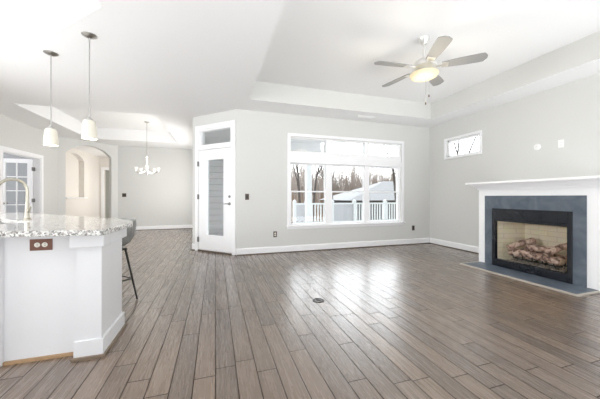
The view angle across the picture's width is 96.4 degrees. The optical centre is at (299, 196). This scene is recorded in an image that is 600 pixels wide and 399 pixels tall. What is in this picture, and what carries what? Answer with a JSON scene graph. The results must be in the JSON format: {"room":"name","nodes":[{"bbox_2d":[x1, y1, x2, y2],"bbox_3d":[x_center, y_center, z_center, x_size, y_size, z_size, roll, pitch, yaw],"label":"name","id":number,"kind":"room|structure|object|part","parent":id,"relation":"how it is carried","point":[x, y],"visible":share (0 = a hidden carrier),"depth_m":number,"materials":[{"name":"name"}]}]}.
{"room":"living room","nodes":[
{"label":"living room","id":0,"kind":"room"},
{"bbox_2d":[3,153,30,212],"bbox_3d":[-8.339,-0.275,6.860,3.220,2.790,0.100,0,0,-18],"label":"wall","id":1,"kind":"structure","parent":0,"point":[11,167],"depth_m":7.07,"materials":[{"name":"grey paint"}]},
{"bbox_2d":[0,114,57,214],"bbox_3d":[-5.233,-0.275,2.581,0.130,2.790,10.070,0,0,-18],"label":"wall","id":2,"kind":"structure","parent":0,"point":[14,134],"depth_m":6.59,"materials":[{"name":"beige paint"}]},
{"bbox_2d":[0,145,43,213],"bbox_3d":[-6.603,0.043,5.960,0.750,2.155,1.430,0,0,-18],"label":"door","id":3,"kind":"structure","parent":2,"relation":"in","point":[35,166],"depth_m":6.53,"materials":[{"name":"white paint"}]},
{"bbox_2d":[66,154,78,196],"bbox_3d":[-7.992,-0.275,9.218,0.140,2.790,3.990,0,0,-18],"label":"wall","id":4,"kind":"structure","parent":0,"point":[72,163],"depth_m":9.39,"materials":[{"name":"beige paint"}]},
{"bbox_2d":[66,148,99,217],"bbox_3d":[-7.850,-0.275,9.268,0.160,2.790,4.000,0,0,-18],"label":"wall","id":5,"kind":"structure","parent":0,"point":[89,164],"depth_m":10.06,"materials":[{"name":"beige paint"}]},
{"bbox_2d":[66,197,87,198],"bbox_3d":[-7.851,0.040,9.336,0.220,0.040,1.470,0,0,-18],"label":"niche ledge","id":6,"kind":"object","parent":5,"relation":"attached to","point":[66,197],"visible":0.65,"depth_m":9.14,"materials":[{"name":"white paint"}]},
{"bbox_2d":[58,136,117,218],"bbox_3d":[-6.388,-0.275,8.124,0.140,2.790,1.556,0,0,27],"label":"wall","id":7,"kind":"structure","parent":0,"point":[65,144],"depth_m":8.09,"materials":[{"name":"beige paint"}]},
{"bbox_2d":[100,157,108,217],"bbox_3d":[-6.556,-0.275,11.847,4.460,2.790,0.140,0,0,-18],"label":"wall","id":8,"kind":"structure","parent":0,"point":[104,161],"depth_m":11.25,"materials":[{"name":"beige paint"}]},
{"bbox_2d":[101,167,108,217],"bbox_3d":[-7.789,-0.060,11.369,1.100,2.360,0.030,0,0,-18],"label":"door frame","id":9,"kind":"structure","parent":8,"relation":"in","point":[102,168],"depth_m":11.21,"materials":[{"name":"white paint"}]},
{"bbox_2d":[105,170,108,217],"bbox_3d":[-8.255,-0.275,12.548,3.000,2.790,0.100,0,0,-18],"label":"doorway","id":10,"kind":"structure","parent":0,"point":[106,171],"depth_m":12.30,"materials":[{"name":"beige paint"}]},
{"bbox_2d":[118,146,192,225],"bbox_3d":[-4.755,-0.275,9.243,2.590,2.790,0.150,0,0,-18],"label":"wall","id":11,"kind":"structure","parent":0,"point":[164,197],"depth_m":9.12,"materials":[{"name":"beige paint"}]},
{"bbox_2d":[136,225,192,229],"bbox_3d":[-4.727,1.052,9.156,2.590,0.135,0.032,0,0,-18],"label":"baseboard","id":12,"kind":"structure","parent":11,"relation":"attached to","point":[165,227],"depth_m":9.18,"materials":[{"name":"white paint"}]},
{"bbox_3d":[-4.725,1.110,9.149,2.590,0.020,0.016,0,0,-17],"label":"shoe molding","id":13,"kind":"part","parent":12,"relation":"part of","materials":[{"name":"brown wood"}]},
{"bbox_2d":[193,109,235,243],"bbox_3d":[-1.702,-0.275,5.443,1.188,2.790,0.150,0,0,28],"label":"wall","id":14,"kind":"structure","parent":0,"point":[229,115],"depth_m":5.50,"materials":[{"name":"beige paint"}]},
{"bbox_2d":[195,120,235,255],"bbox_3d":[-1.682,-0.172,5.404,1.075,2.585,0.201,0,0,28],"label":"door","id":15,"kind":"structure","parent":14,"relation":"in","point":[225,244],"depth_m":5.36,"materials":[{"name":"white paint"}]},
{"bbox_3d":[-1.688,0.015,5.376,0.524,1.594,0.056,0,0,27],"label":"lite frame","id":16,"kind":"part","parent":15,"relation":"part of","materials":[{"name":"white paint"}]},
{"bbox_2d":[0,229,599,398],"bbox_3d":[-3.247,1.180,6.106,12.680,0.120,15.600,0,0,-18],"label":"floor","id":17,"kind":"structure","parent":0,"point":[400,321],"depth_m":2.18,"materials":[{"name":"brown wood"}]},
{"bbox_2d":[0,222,126,366],"bbox_3d":[-2.592,0.686,2.269,2.592,0.868,0.988,0,0,23],"label":"base cabinet","id":18,"kind":"object","parent":17,"relation":"on","point":[65,300],"visible":0.86,"depth_m":1.86,"materials":[{"name":"white paint"}]},
{"bbox_2d":[30,239,52,250],"bbox_3d":[-1.782,0.330,1.845,0.125,0.078,0.009,0,0,-18],"label":"power outlet","id":19,"kind":"object","parent":18,"relation":"attached to","point":[35,244],"visible":1,"depth_m":1.84,"materials":[{"name":"brown plastic"}]},
{"bbox_2d":[0,212,132,236],"bbox_3d":[-2.702,0.234,2.546,3.254,0.037,1.036,0,0,29],"label":"countertop","id":20,"kind":"structure","parent":18,"relation":"on","point":[40,225],"depth_m":2.01,"materials":[{"name":"white stone"}]},
{"bbox_2d":[0,178,31,219],"bbox_3d":[-2.627,0.021,2.458,0.106,0.388,0.239,0,0,44],"label":"kitchen faucet","id":21,"kind":"object","parent":20,"relation":"on","point":[27,216],"visible":1,"depth_m":2.52,"materials":[{"name":"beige metal"}]},
{"bbox_3d":[-2.627,-0.054,2.449,0.025,0.237,0.225,0,0,28],"label":"spout","id":22,"kind":"part","parent":21,"relation":"part of","materials":[{"name":"beige metal"}]},
{"bbox_3d":[-1.533,1.111,2.078,0.198,0.018,0.494,0,0,-17],"label":"shoe molding","id":23,"kind":"part","parent":18,"relation":"part of","materials":[{"name":"grey wood"}]},
{"bbox_3d":[-1.537,1.058,2.080,0.176,0.125,0.468,0,0,-17],"label":"baseboard","id":24,"kind":"part","parent":18,"relation":"part of","materials":[{"name":"white paint"}]},
{"bbox_2d":[118,218,137,298],"bbox_3d":[-2.043,0.683,2.874,0.449,0.877,0.485,0,0,28],"label":"bar stool","id":25,"kind":"object","parent":17,"relation":"on","point":[131,230],"visible":0.25,"depth_m":2.92,"materials":[{"name":"grey metal"}]},
{"bbox_3d":[-1.839,0.842,2.920,0.133,0.559,0.022,0,0,-17],"label":"leg","id":26,"kind":"part","parent":25,"relation":"part of","materials":[{"name":"black metal"}]},
{"bbox_2d":[313,298,323,302],"bbox_3d":[0.199,1.115,2.894,0.124,0.009,0.124,0,0,-18],"label":"floor outlet","id":27,"kind":"object","parent":17,"relation":"on","point":[317,300],"visible":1,"depth_m":2.89,"materials":[{"name":"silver metal"}]},
{"bbox_2d":[459,261,599,296],"bbox_3d":[3.083,1.110,3.790,0.437,0.020,1.541,0,0,-18],"label":"hearth","id":28,"kind":"object","parent":17,"relation":"on","point":[571,289],"visible":1,"depth_m":3.56,"materials":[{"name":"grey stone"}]},
{"bbox_2d":[465,176,599,290],"bbox_3d":[3.495,0.441,3.909,0.838,1.358,1.725,0,0,-18],"label":"fireplace","id":29,"kind":"object","parent":17,"relation":"on","point":[553,212],"depth_m":3.71,"materials":[{"name":"white paint"}]},
{"bbox_3d":[3.262,0.282,3.862,0.016,0.125,0.935,0,0,-17],"label":"hood panel","id":30,"kind":"part","parent":29,"relation":"part of","materials":[{"name":"black metal"}]},
{"bbox_2d":[465,176,599,184],"bbox_3d":[3.495,-0.222,3.909,0.838,0.033,1.725,0,0,-17],"label":"mantel shelf","id":31,"kind":"object","parent":29,"relation":"attached to","point":[584,178],"depth_m":3.55,"materials":[{"name":"white paint"}]},
{"bbox_3d":[3.291,0.642,3.863,0.060,0.912,1.020,0,0,-17],"label":"firebox frame","id":32,"kind":"part","parent":29,"relation":"part of","materials":[{"name":"black metal"}]},
{"bbox_3d":[3.521,-0.160,3.918,0.782,0.090,1.685,0,0,-17],"label":"crown molding","id":33,"kind":"part","parent":29,"relation":"part of","materials":[{"name":"white paint"}]},
{"bbox_2d":[508,249,563,265],"bbox_3d":[3.411,0.867,3.897,0.140,0.135,0.678,0,0,-18],"label":"log","id":34,"kind":"object","parent":29,"relation":"on","point":[516,252],"visible":0.94,"depth_m":3.82,"materials":[{"name":"wood"}]},
{"bbox_2d":[507,238,535,250],"bbox_3d":[3.407,0.732,4.126,0.361,0.220,0.107,0,0,22],"label":"log","id":35,"kind":"object","parent":34,"relation":"on","point":[531,241],"visible":0.98,"depth_m":4.10,"materials":[{"name":"wood"}]},
{"bbox_2d":[525,244,552,251],"bbox_3d":[3.462,0.754,3.870,0.109,0.116,0.336,0,0,-35],"label":"log","id":36,"kind":"object","parent":34,"relation":"on","point":[537,248],"visible":0.71,"depth_m":3.87,"materials":[{"name":"wood"}]},
{"bbox_2d":[543,243,566,256],"bbox_3d":[3.540,0.724,3.674,0.342,0.218,0.101,0,0,11],"label":"log","id":37,"kind":"object","parent":34,"relation":"on","point":[556,249],"visible":0.73,"depth_m":3.66,"materials":[{"name":"wood"}]},
{"bbox_2d":[509,259,566,271],"bbox_3d":[3.477,0.994,3.921,0.301,0.051,0.742,0,0,-18],"label":"bed","id":38,"kind":"object","parent":29,"relation":"on","point":[564,269],"visible":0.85,"depth_m":3.85,"materials":[{"name":"black stone"}]},
{"bbox_3d":[3.478,0.945,3.917,0.266,0.141,0.600,0,0,-18],"label":"fire grate","id":39,"kind":"part","parent":29,"relation":"part of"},
{"bbox_2d":[517,248,566,263],"bbox_3d":[3.568,0.858,3.980,0.129,0.132,0.645,0,0,-18],"label":"log","id":40,"kind":"object","parent":29,"relation":"on","point":[553,255],"visible":0.26,"depth_m":3.75,"materials":[{"name":"wood"}]},
{"bbox_2d":[0,0,599,156],"bbox_3d":[-3.247,-1.835,6.106,12.680,0.330,15.600,0,0,-18],"label":"ceiling","id":41,"kind":"structure","parent":0,"point":[165,64],"depth_m":3.54,"materials":[{"name":"paint"}]},
{"bbox_2d":[43,50,58,145],"bbox_3d":[-2.898,-1.135,3.118,0.136,1.070,0.136,0,0,-18],"label":"pendant lamp","id":42,"kind":"object","parent":41,"relation":"hanging from","point":[50,138],"visible":1,"depth_m":3.10,"materials":[{"name":"white glass"}]},
{"bbox_3d":[-2.898,-0.695,3.118,0.134,0.190,0.134,0,0,-17],"label":"lamp shade","id":43,"kind":"part","parent":42,"relation":"part of","materials":[{"name":"beige glass"}]},
{"bbox_3d":[-2.898,-1.230,3.118,0.010,0.840,0.010,0,0,5],"label":"rod","id":44,"kind":"part","parent":42,"relation":"part of","materials":[{"name":"silver metal"}]},
{"bbox_2d":[81,31,97,139],"bbox_3d":[-2.177,-1.135,2.772,0.136,1.070,0.136,0,0,-18],"label":"pendant lamp","id":45,"kind":"object","parent":41,"relation":"hanging from","point":[89,128],"visible":1,"depth_m":2.74,"materials":[{"name":"white glass"}]},
{"bbox_3d":[-2.177,-0.695,2.772,0.134,0.190,0.134,0,0,-17],"label":"lamp shade","id":46,"kind":"part","parent":45,"relation":"part of","materials":[{"name":"beige glass"}]},
{"bbox_3d":[-2.177,-1.230,2.772,0.010,0.840,0.010,0,0,-40],"label":"rod","id":47,"kind":"part","parent":45,"relation":"part of","materials":[{"name":"silver metal"}]},
{"bbox_2d":[133,121,159,174],"bbox_3d":[-4.075,-1.285,7.155,0.611,1.430,0.615,0,0,-18],"label":"chandelier","id":48,"kind":"object","parent":41,"relation":"hanging from","point":[146,168],"visible":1,"depth_m":7.15,"materials":[{"name":"silver metal"}]},
{"bbox_2d":[356,115,374,118],"bbox_3d":[1.360,-1.666,5.598,0.400,0.008,0.120,0,0,-18],"label":"ceiling vent","id":49,"kind":"object","parent":41,"relation":"in","point":[358,116],"visible":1,"depth_m":5.62,"materials":[{"name":"white plastic"}]},
{"bbox_2d":[374,35,487,104],"bbox_3d":[1.523,-1.570,3.391,1.260,0.860,1.282,0,0,-18],"label":"ceiling fan","id":50,"kind":"object","parent":41,"relation":"hanging from","point":[423,69],"visible":1,"depth_m":3.27,"materials":[{"name":"silver metal"}]},
{"bbox_3d":[1.140,-1.629,3.297,0.470,0.039,0.146,0,0,-12],"label":"blade","id":51,"kind":"part","parent":50,"relation":"part of","materials":[{"name":"grey wood"}]},
{"bbox_3d":[1.351,-1.629,3.763,0.146,0.039,0.470,0,0,-30],"label":"blade","id":52,"kind":"part","parent":50,"relation":"part of","materials":[{"name":"grey wood"}]},
{"bbox_3d":[1.566,-1.522,3.385,0.344,0.075,0.344,0,0,-17],"label":"lamp shade","id":53,"kind":"part","parent":50,"relation":"part of","materials":[{"name":"white glass"}]},
{"bbox_3d":[1.859,-1.629,3.706,0.146,0.039,0.470,0,0,42],"label":"blade","id":54,"kind":"part","parent":50,"relation":"part of","materials":[{"name":"silver metal"}]},
{"bbox_3d":[1.517,-1.629,2.952,0.146,0.039,0.470,0,0,7],"label":"blade","id":55,"kind":"part","parent":50,"relation":"part of","materials":[{"name":"beige wood"}]},
{"bbox_3d":[1.962,-1.629,3.205,0.470,0.039,0.146,0,0,24],"label":"blade","id":56,"kind":"part","parent":50,"relation":"part of","materials":[{"name":"grey wood"}]},
{"bbox_2d":[236,109,429,248],"bbox_3d":[1.008,-0.275,5.880,4.700,2.790,0.150,0,0,-18],"label":"wall","id":57,"kind":"structure","parent":0,"point":[261,137],"depth_m":5.40,"materials":[{"name":"beige paint"}]},
{"bbox_2d":[236,238,429,255],"bbox_3d":[0.964,1.052,5.771,4.550,0.135,0.032,0,0,-18],"label":"baseboard","id":58,"kind":"structure","parent":57,"relation":"attached to","point":[380,243],"depth_m":5.65,"materials":[{"name":"white paint"}]},
{"bbox_2d":[286,133,405,228],"bbox_3d":[1.066,-0.316,5.864,2.844,1.942,0.185,0,0,-18],"label":"window","id":59,"kind":"structure","parent":57,"relation":"in","point":[327,159],"depth_m":5.81,"materials":[{"name":"white paint"}]},
{"bbox_3d":[0.167,-0.059,5.623,0.770,1.262,0.065,0,0,-17],"label":"sash","id":60,"kind":"part","parent":59,"relation":"part of","materials":[{"name":"white paint"}]},
{"bbox_3d":[1.074,0.618,5.838,2.844,0.074,0.130,0,0,-17],"label":"sill","id":61,"kind":"part","parent":59,"relation":"part of","materials":[{"name":"white paint"}]},
{"bbox_3d":[1.049,-0.059,5.901,0.800,1.262,0.065,0,0,-17],"label":"sash","id":62,"kind":"part","parent":59,"relation":"part of","materials":[{"name":"white paint"}]},
{"bbox_3d":[1.910,-0.059,6.173,0.785,1.262,0.065,0,0,-17],"label":"sash","id":63,"kind":"part","parent":59,"relation":"part of","materials":[{"name":"white paint"}]},
{"bbox_2d":[430,73,599,246],"bbox_3d":[4.137,-0.275,3.522,0.150,2.790,6.230,0,0,-18],"label":"wall","id":64,"kind":"structure","parent":0,"point":[570,112],"depth_m":4.67,"materials":[{"name":"beige paint"}]},
{"bbox_2d":[430,238,478,253],"bbox_3d":[3.385,1.052,5.606,0.032,0.135,1.737,0,0,-18],"label":"baseboard","id":65,"kind":"structure","parent":64,"relation":"attached to","point":[468,248],"depth_m":5.75,"materials":[{"name":"white paint"}]},
{"bbox_3d":[3.377,1.110,5.603,0.016,0.020,1.737,0,0,-17],"label":"shoe molding","id":66,"kind":"part","parent":65,"relation":"part of","materials":[{"name":"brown wood"}]},
{"bbox_2d":[444,130,481,159],"bbox_3d":[3.446,-1.065,5.637,0.156,0.460,0.890,0,0,-18],"label":"window","id":67,"kind":"structure","parent":64,"relation":"in","point":[450,156],"depth_m":5.63,"materials":[{"name":"white paint"}]},
{"bbox_3d":[3.483,-1.065,5.649,0.080,0.370,0.800,0,0,-17],"label":"frame","id":68,"kind":"part","parent":67,"relation":"part of","materials":[{"name":"white paint"}]},
{"bbox_2d":[534,144,540,149],"bbox_3d":[3.807,-0.802,4.304,0.011,0.100,0.100,0,0,-18],"label":"round cover","id":69,"kind":"object","parent":64,"relation":"attached to","point":[536,146],"visible":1,"depth_m":4.29,"materials":[{"name":"white plastic"}]},
{"bbox_2d":[558,139,563,147],"bbox_3d":[3.901,-0.795,4.007,0.009,0.115,0.070,0,0,-18],"label":"outlet","id":70,"kind":"object","parent":64,"relation":"attached to","point":[560,142],"visible":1,"depth_m":4.01,"materials":[{"name":"white plastic"}]},
{"label":"outside","id":71,"kind":"structure","parent":0,"visible":0},
{"bbox_3d":[-1.198,2.002,37.055,100.000,4.216,60.600,0,0,-18],"label":"ground","id":72,"kind":"structure","parent":71,"visible":0},
{"bbox_2d":[291,165,298,196],"bbox_3d":[-1.006,-2.170,33.033,3.278,10.970,3.644,0,0,37],"label":"bare tree","id":73,"kind":"object","parent":72,"relation":"on","point":[291,165],"visible":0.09,"depth_m":33.22,"materials":[{"name":"brown plant"}]},
{"bbox_2d":[293,165,300,202],"bbox_3d":[-2.019,-5.217,25.405,8.315,18.292,10.668,0,0,-37],"label":"bare tree","id":74,"kind":"object","parent":72,"relation":"on","point":[297,176],"visible":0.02,"depth_m":25.53,"materials":[{"name":"brown plant"}]},
{"bbox_2d":[291,165,313,199],"bbox_3d":[0.025,-1.209,29.646,4.870,9.602,4.639,0,0,36],"label":"bare tree","id":75,"kind":"object","parent":72,"relation":"on","point":[301,165],"visible":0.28,"depth_m":29.45,"materials":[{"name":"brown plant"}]},
{"bbox_2d":[302,167,333,206],"bbox_3d":[1.563,-0.214,28.128,3.818,7.902,4.008,0,0,35],"label":"bare tree","id":76,"kind":"object","parent":72,"relation":"on","point":[332,167],"visible":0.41,"depth_m":27.82,"materials":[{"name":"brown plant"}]},
{"bbox_2d":[313,147,323,190],"bbox_3d":[3.516,-4.552,42.408,4.769,14.357,4.290,0,0,-14],"label":"bare tree","id":77,"kind":"object","parent":72,"relation":"on","point":[322,147],"visible":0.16,"depth_m":42.30,"materials":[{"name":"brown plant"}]},
{"bbox_2d":[292,189,346,222],"bbox_3d":[10.603,1.133,40.110,36.155,5.356,24.331,0,0,-18],"label":"undergrowth","id":78,"kind":"object","parent":72,"relation":"on","point":[321,197],"visible":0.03,"depth_m":39.98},
{"bbox_2d":[312,143,335,219],"bbox_3d":[1.847,-4.664,24.848,9.932,17.031,7.742,0,0,-44],"label":"bare tree","id":79,"kind":"object","parent":72,"relation":"on","point":[318,171],"visible":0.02,"depth_m":26.52,"materials":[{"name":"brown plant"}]},
{"bbox_2d":[316,143,336,202],"bbox_3d":[2.871,-5.021,41.950,5.971,15.679,3.472,0,0,-28],"label":"bare tree","id":80,"kind":"object","parent":72,"relation":"on","point":[336,143],"visible":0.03,"depth_m":40.72,"materials":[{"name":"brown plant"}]},
{"bbox_2d":[315,145,342,210],"bbox_3d":[3.446,-3.898,39.910,7.458,13.663,3.222,0,0,35],"label":"bare tree","id":81,"kind":"object","parent":72,"relation":"on","point":[339,145],"visible":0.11,"depth_m":39.58,"materials":[{"name":"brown plant"}]},
{"bbox_2d":[316,142,351,179],"bbox_3d":[3.001,-4.205,31.144,9.196,15.769,7.168,0,0,-27],"label":"bare tree","id":82,"kind":"object","parent":72,"relation":"on","point":[338,142],"visible":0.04,"depth_m":29.77,"materials":[{"name":"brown plant"}]},
{"bbox_2d":[291,169,395,200],"bbox_3d":[14.104,-2.685,63.223,50.354,8.925,21.448,0,0,-18],"label":"saplings","id":83,"kind":"object","parent":72,"relation":"on","point":[335,186],"visible":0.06,"depth_m":55.63,"materials":[{"name":"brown plant"}]},
{"bbox_2d":[338,143,349,192],"bbox_3d":[7.506,-3.846,46.089,2.968,12.586,6.871,0,0,18],"label":"bare tree","id":84,"kind":"object","parent":72,"relation":"on","point":[343,143],"visible":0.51,"depth_m":46.03,"materials":[{"name":"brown plant"}]},
{"bbox_2d":[338,167,353,192],"bbox_3d":[7.649,-2.639,45.460,3.278,10.618,2.850,0,0,-25],"label":"bare tree","id":85,"kind":"object","parent":72,"relation":"on","point":[343,167],"visible":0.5,"depth_m":45.04,"materials":[{"name":"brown plant"}]},
{"bbox_2d":[339,144,353,190],"bbox_3d":[8.749,-4.816,53.456,3.219,13.647,7.450,0,0,-18],"label":"bare tree","id":86,"kind":"object","parent":72,"relation":"on","point":[353,144],"visible":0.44,"depth_m":53.20,"materials":[{"name":"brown plant"}]},
{"bbox_2d":[345,149,358,188],"bbox_3d":[9.665,-4.822,51.487,4.718,14.203,4.244,0,0,16],"label":"bare tree","id":87,"kind":"object","parent":72,"relation":"on","point":[351,149],"visible":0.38,"depth_m":51.12,"materials":[{"name":"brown plant"}]},
{"bbox_2d":[349,146,359,188],"bbox_3d":[8.961,-3.421,44.626,4.066,12.239,3.657,0,0,-34],"label":"bare tree","id":88,"kind":"object","parent":72,"relation":"on","point":[357,146],"visible":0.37,"depth_m":44.71,"materials":[{"name":"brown plant"}]},
{"bbox_2d":[348,144,362,190],"bbox_3d":[10.201,-4.520,49.354,4.064,13.601,4.518,0,0,44],"label":"bare tree","id":89,"kind":"object","parent":72,"relation":"on","point":[355,144],"visible":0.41,"depth_m":49.02,"materials":[{"name":"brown plant"}]},
{"bbox_2d":[319,181,395,219],"bbox_3d":[10.050,0.920,32.475,13.500,5.600,8.100,0,0,-18],"label":"house","id":90,"kind":"structure","parent":72,"relation":"on","point":[344,197],"depth_m":28.75,"materials":[{"name":"grey"}]},
{"bbox_2d":[360,145,375,183],"bbox_3d":[11.963,-3.327,45.473,4.006,12.058,3.603,0,0,-33],"label":"bare tree","id":91,"kind":"object","parent":72,"relation":"on","point":[360,145],"visible":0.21,"depth_m":45.55,"materials":[{"name":"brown plant"}]},
{"bbox_2d":[370,147,387,181],"bbox_3d":[15.636,-5.037,52.181,4.436,14.846,4.932,0,0,-40],"label":"bare tree","id":92,"kind":"object","parent":72,"relation":"on","point":[382,180],"visible":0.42,"depth_m":51.74,"materials":[{"name":"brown plant"}]},
{"bbox_2d":[378,145,395,208],"bbox_3d":[8.372,-5.616,26.050,11.404,19.554,8.888,0,0,-36],"label":"bare tree","id":93,"kind":"object","parent":72,"relation":"on","point":[393,173],"visible":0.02,"depth_m":23.99,"materials":[{"name":"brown plant"}]},
{"bbox_2d":[453,137,475,154],"bbox_3d":[13.717,-6.054,20.349,8.315,18.292,10.668,0,0,-41],"label":"bare tree","id":94,"kind":"object","parent":72,"relation":"on","point":[456,149],"visible":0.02,"depth_m":20.27,"materials":[{"name":"brown plant"}]},
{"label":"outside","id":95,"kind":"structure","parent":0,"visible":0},
{"bbox_3d":[1.900,1.250,8.772,9.500,0.140,4.810,0,0,-18],"label":"deck","id":96,"kind":"object","parent":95,"visible":0},
{"bbox_2d":[209,159,222,235],"bbox_3d":[-1.754,-0.250,7.259,1.580,2.860,0.100,0,0,-18],"label":"wall","id":97,"kind":"structure","parent":96,"relation":"on","point":[215,166],"depth_m":7.07,"materials":[{"name":"grey"}]},
{"bbox_2d":[305,151,311,222],"bbox_3d":[0.242,-0.060,7.730,0.200,2.480,0.200,0,0,-18],"label":"porch post","id":98,"kind":"object","parent":96,"relation":"on","point":[308,169],"visible":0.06,"depth_m":7.66,"materials":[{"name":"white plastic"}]},
{"bbox_2d":[205,136,320,151],"bbox_3d":[-0.946,-1.420,7.356,3.220,0.240,0.160,0,0,-18],"label":"beam","id":99,"kind":"structure","parent":98,"relation":"on","point":[295,146],"depth_m":7.54,"materials":[{"name":"white"}]},
{"bbox_2d":[205,129,323,143],"bbox_3d":[-0.670,-1.590,6.481,3.220,0.100,1.995,0,0,-18],"label":"porch roof","id":100,"kind":"structure","parent":99,"relation":"on","point":[223,133],"depth_m":6.73,"materials":[{"name":"white"}]},
{"bbox_2d":[292,199,395,222],"bbox_3d":[2.491,0.647,11.271,5.820,1.065,0.150,0,0,-18],"label":"deck railing","id":101,"kind":"object","parent":96,"relation":"on","point":[341,212],"visible":0.58,"depth_m":11.04,"materials":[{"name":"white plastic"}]},
{"bbox_3d":[-0.213,0.690,10.418,0.120,0.980,0.120,0,0,-17],"label":"post","id":102,"kind":"part","parent":101,"relation":"part of","materials":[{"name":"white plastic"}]},
{"bbox_3d":[0.021,0.650,10.492,0.370,0.680,0.024,0,0,-17],"label":"solid panel","id":103,"kind":"part","parent":101,"relation":"part of","materials":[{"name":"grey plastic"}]},
{"bbox_3d":[1.304,0.690,10.896,0.120,0.980,0.120,0,0,-17],"label":"post","id":104,"kind":"part","parent":101,"relation":"part of","materials":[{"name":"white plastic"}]},
{"bbox_3d":[1.785,0.650,11.048,0.890,0.680,0.024,0,0,-17],"label":"solid panel","id":105,"kind":"part","parent":101,"relation":"part of","materials":[{"name":"grey plastic"}]},
{"bbox_3d":[2.267,0.690,11.200,0.120,0.980,0.120,0,0,-17],"label":"post","id":106,"kind":"part","parent":101,"relation":"part of","materials":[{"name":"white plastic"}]},
{"bbox_3d":[3.688,0.690,11.648,0.120,0.980,0.120,0,0,-17],"label":"post","id":107,"kind":"part","parent":101,"relation":"part of","materials":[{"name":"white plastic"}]}
]}

